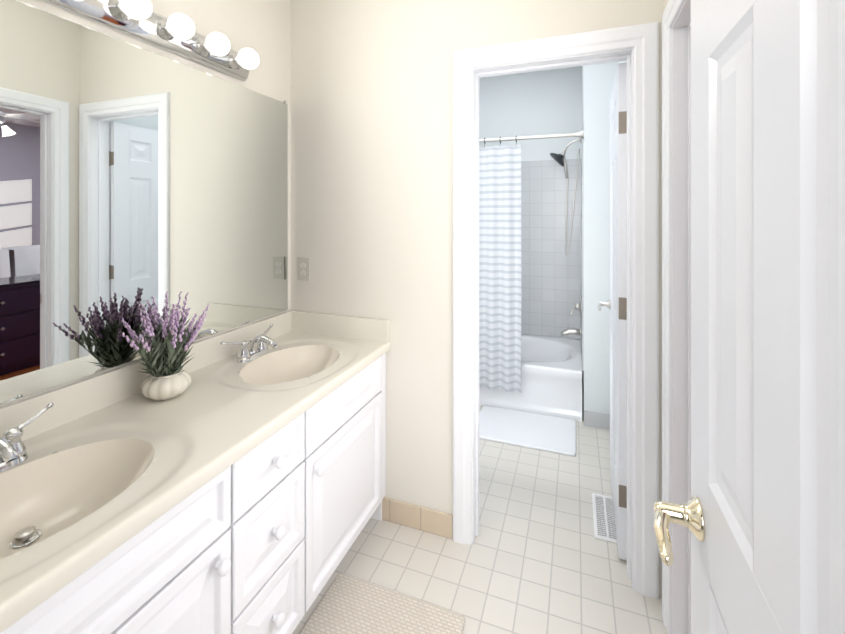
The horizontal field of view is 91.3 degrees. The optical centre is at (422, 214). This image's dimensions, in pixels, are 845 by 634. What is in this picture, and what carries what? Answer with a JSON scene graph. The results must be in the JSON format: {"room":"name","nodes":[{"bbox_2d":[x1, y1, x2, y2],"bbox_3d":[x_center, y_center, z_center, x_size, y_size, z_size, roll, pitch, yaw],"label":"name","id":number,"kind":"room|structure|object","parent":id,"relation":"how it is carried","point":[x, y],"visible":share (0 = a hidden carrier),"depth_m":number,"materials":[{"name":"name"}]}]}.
{"room":"bathroom","nodes":[
{"label":"bathroom","id":0,"kind":"room"},
{"bbox_2d":[0,0,289,406],"bbox_3d":[-0.990,0.038,1.401,0.115,2.740,1.758,0,0,20],"label":"wall","id":1,"kind":"structure","parent":0,"point":[261,28],"depth_m":1.80,"materials":[{"name":"white paint"}]},
{"bbox_2d":[0,0,287,404],"bbox_3d":[-0.937,-0.040,1.368,0.005,1.031,1.495,0,0,20],"label":"mirror","id":2,"kind":"object","parent":1,"relation":"attached to","point":[131,175],"visible":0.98,"depth_m":1.30,"materials":[{"name":"clear glass"}]},
{"bbox_2d":[42,0,258,81],"bbox_3d":[-0.873,-0.637,1.338,0.146,0.112,0.930,0,0,20],"label":"light bar","id":3,"kind":"object","parent":1,"relation":"attached to","point":[176,33],"visible":1,"depth_m":1.39,"materials":[{"name":"silver metal"}]},
{"bbox_2d":[290,0,662,596],"bbox_3d":[0.128,0.038,1.863,1.660,2.740,0.115,0,0,20],"label":"wall","id":4,"kind":"structure","parent":0,"point":[371,158],"depth_m":1.89,"materials":[{"name":"beige paint"}]},
{"bbox_2d":[297,257,309,280],"bbox_3d":[-0.595,0.271,2.065,0.070,0.114,0.007,0,0,20],"label":"electrical outlet","id":5,"kind":"object","parent":4,"relation":"attached to","point":[303,269],"visible":1,"depth_m":2.06,"materials":[{"name":"grey plastic"}]},
{"bbox_2d":[382,497,452,538],"bbox_3d":[-0.065,1.357,1.868,0.416,0.102,0.009,0,0,20],"label":"baseboard","id":6,"kind":"structure","parent":4,"relation":"attached to","point":[435,522],"depth_m":1.85,"materials":[{"name":"tile"}]},
{"bbox_2d":[453,22,658,598],"bbox_3d":[0.523,0.349,1.716,0.788,2.118,0.149,0,0,20],"label":"trim","id":7,"kind":"structure","parent":4,"relation":"attached to","point":[636,47],"depth_m":1.60,"materials":[{"name":"white wood"}]},
{"bbox_2d":[598,62,626,560],"bbox_3d":[0.899,0.391,1.965,0.100,2.018,0.620,0,0,20],"label":"door","id":8,"kind":"structure","parent":4,"relation":"in","point":[616,303],"depth_m":1.68,"materials":[{"name":"white wood"}]},
{"bbox_2d":[292,390,667,633],"bbox_3d":[-0.113,1.438,1.551,2.125,0.060,5.200,0,0,20],"label":"floor","id":9,"kind":"structure","parent":0,"point":[536,557],"depth_m":1.69,"materials":[{"name":"tile"}]},
{"bbox_2d":[0,310,390,633],"bbox_3d":[-0.667,0.945,1.281,0.570,0.925,1.524,0,0,20],"label":"bathroom vanity","id":10,"kind":"object","parent":9,"relation":"on","point":[237,485],"visible":1,"depth_m":1.11,"materials":[{"name":"white wood"}]},
{"bbox_2d":[122,291,208,400],"bbox_3d":[-0.828,0.418,1.307,0.213,0.327,0.286,0,0,20],"label":"potted plant","id":11,"kind":"object","parent":10,"relation":"on","point":[170,341],"visible":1,"depth_m":1.29,"materials":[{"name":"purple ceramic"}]},
{"bbox_2d":[299,573,464,633],"bbox_3d":[-0.230,1.401,1.141,0.510,0.011,0.830,0,0,20],"label":"area rug","id":12,"kind":"object","parent":9,"relation":"on","point":[348,604],"visible":1,"depth_m":1.44,"materials":[{"name":"beige fabric"}]},
{"bbox_2d":[479,405,575,455],"bbox_3d":[0.668,1.401,2.717,0.640,0.013,0.440,0,0,20],"label":"bath mat","id":13,"kind":"object","parent":9,"relation":"on","point":[552,434],"visible":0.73,"depth_m":2.67,"materials":[{"name":"white fabric"}]},
{"bbox_2d":[479,334,581,421],"bbox_3d":[0.518,1.239,3.434,1.500,0.340,0.770,0,0,20],"label":"bathtub","id":14,"kind":"object","parent":9,"relation":"on","point":[551,376],"visible":0.27,"depth_m":2.95,"materials":[{"name":"white ceramic"}]},
{"bbox_2d":[592,493,616,543],"bbox_3d":[0.853,1.405,1.921,0.110,0.006,0.305,0,0,20],"label":"floor vent","id":15,"kind":"object","parent":9,"relation":"in","point":[604,520],"visible":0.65,"depth_m":1.91,"materials":[{"name":"white metal"}]},
{"bbox_2d":[479,66,581,355],"bbox_3d":[0.828,0.039,3.803,1.845,2.740,0.115,0,0,20],"label":"wall","id":16,"kind":"structure","parent":0,"point":[543,102],"depth_m":3.68,"materials":[{"name":"white paint"}]},
{"bbox_2d":[521,159,580,338],"bbox_3d":[0.654,0.291,3.801,1.518,1.545,0.008,0,0,20],"label":"wall tile","id":17,"kind":"structure","parent":16,"relation":"attached to","point":[550,283],"depth_m":3.63,"materials":[{"name":"white tile"}]},
{"bbox_2d":[582,62,617,415],"bbox_3d":[1.322,0.039,3.115,0.210,2.740,0.830,0,0,20],"label":"wall","id":18,"kind":"structure","parent":0,"point":[598,80],"depth_m":2.73,"materials":[{"name":"white paint"}]},
{"bbox_2d":[581,144,583,370],"bbox_3d":[1.227,0.291,3.172,0.008,1.545,0.771,0,0,20],"label":"wall tile","id":19,"kind":"structure","parent":18,"relation":"attached to","point":[582,240],"depth_m":2.81,"materials":[{"name":"white tile"}]},
{"bbox_2d":[550,138,581,336],"bbox_3d":[1.117,0.174,3.229,0.236,1.556,0.170,0,0,20],"label":"shower fixture","id":20,"kind":"object","parent":19,"relation":"attached to","point":[559,159],"visible":1,"depth_m":3.22,"materials":[{"name":"grey metal"}]},
{"bbox_2d":[584,410,609,429],"bbox_3d":[0.281,1.356,2.491,1.730,0.105,1.163,0,0,20],"label":"baseboard","id":21,"kind":"structure","parent":18,"relation":"attached to","point":[594,419],"depth_m":2.73,"materials":[{"name":"grey tile"}]},
{"bbox_2d":[663,0,668,11],"bbox_3d":[0.674,0.038,0.784,0.115,2.740,1.758,0,0,20],"label":"wall","id":22,"kind":"structure","parent":0,"point":[665,2],"depth_m":1.50,"materials":[{"name":"white paint"}]},
{"bbox_2d":[662,0,690,633],"bbox_3d":[0.763,0.349,1.023,0.149,2.118,0.887,0,0,20],"label":"trim","id":23,"kind":"structure","parent":22,"relation":"attached to","point":[676,280],"depth_m":1.37,"materials":[{"name":"white wood"}]},
{"bbox_3d":[-0.444,0.037,0.322,1.660,2.740,0.115,0,0,20],"label":"wall","id":24,"kind":"structure","parent":0,"visible":0},
{"bbox_2d":[654,0,844,633],"bbox_3d":[0.373,0.391,0.460,0.125,2.018,0.718,0,0,20],"label":"entry door","id":25,"kind":"structure","parent":24,"relation":"in","point":[760,514],"depth_m":0.47,"materials":[{"name":"white wood"}]},
{"bbox_3d":[-0.429,0.039,3.230,0.115,2.740,2.062,0,0,20],"label":"wall","id":26,"kind":"structure","parent":0,"visible":0},
{"bbox_2d":[479,130,583,142],"bbox_3d":[0.380,-0.546,3.063,1.518,0.060,0.060,0,0,20],"label":"curtain rod","id":27,"kind":"object","parent":26,"relation":"attached to","point":[580,134],"visible":0.52,"depth_m":2.90,"materials":[{"name":"grey metal"}]},
{"bbox_2d":[479,136,520,392],"bbox_3d":[0.195,0.343,3.109,1.080,1.822,0.088,0,0,20],"label":"shower curtain","id":28,"kind":"object","parent":27,"relation":"hanging from","point":[500,267],"visible":0.31,"depth_m":2.97,"materials":[{"name":"grey fabric"}]}
]}

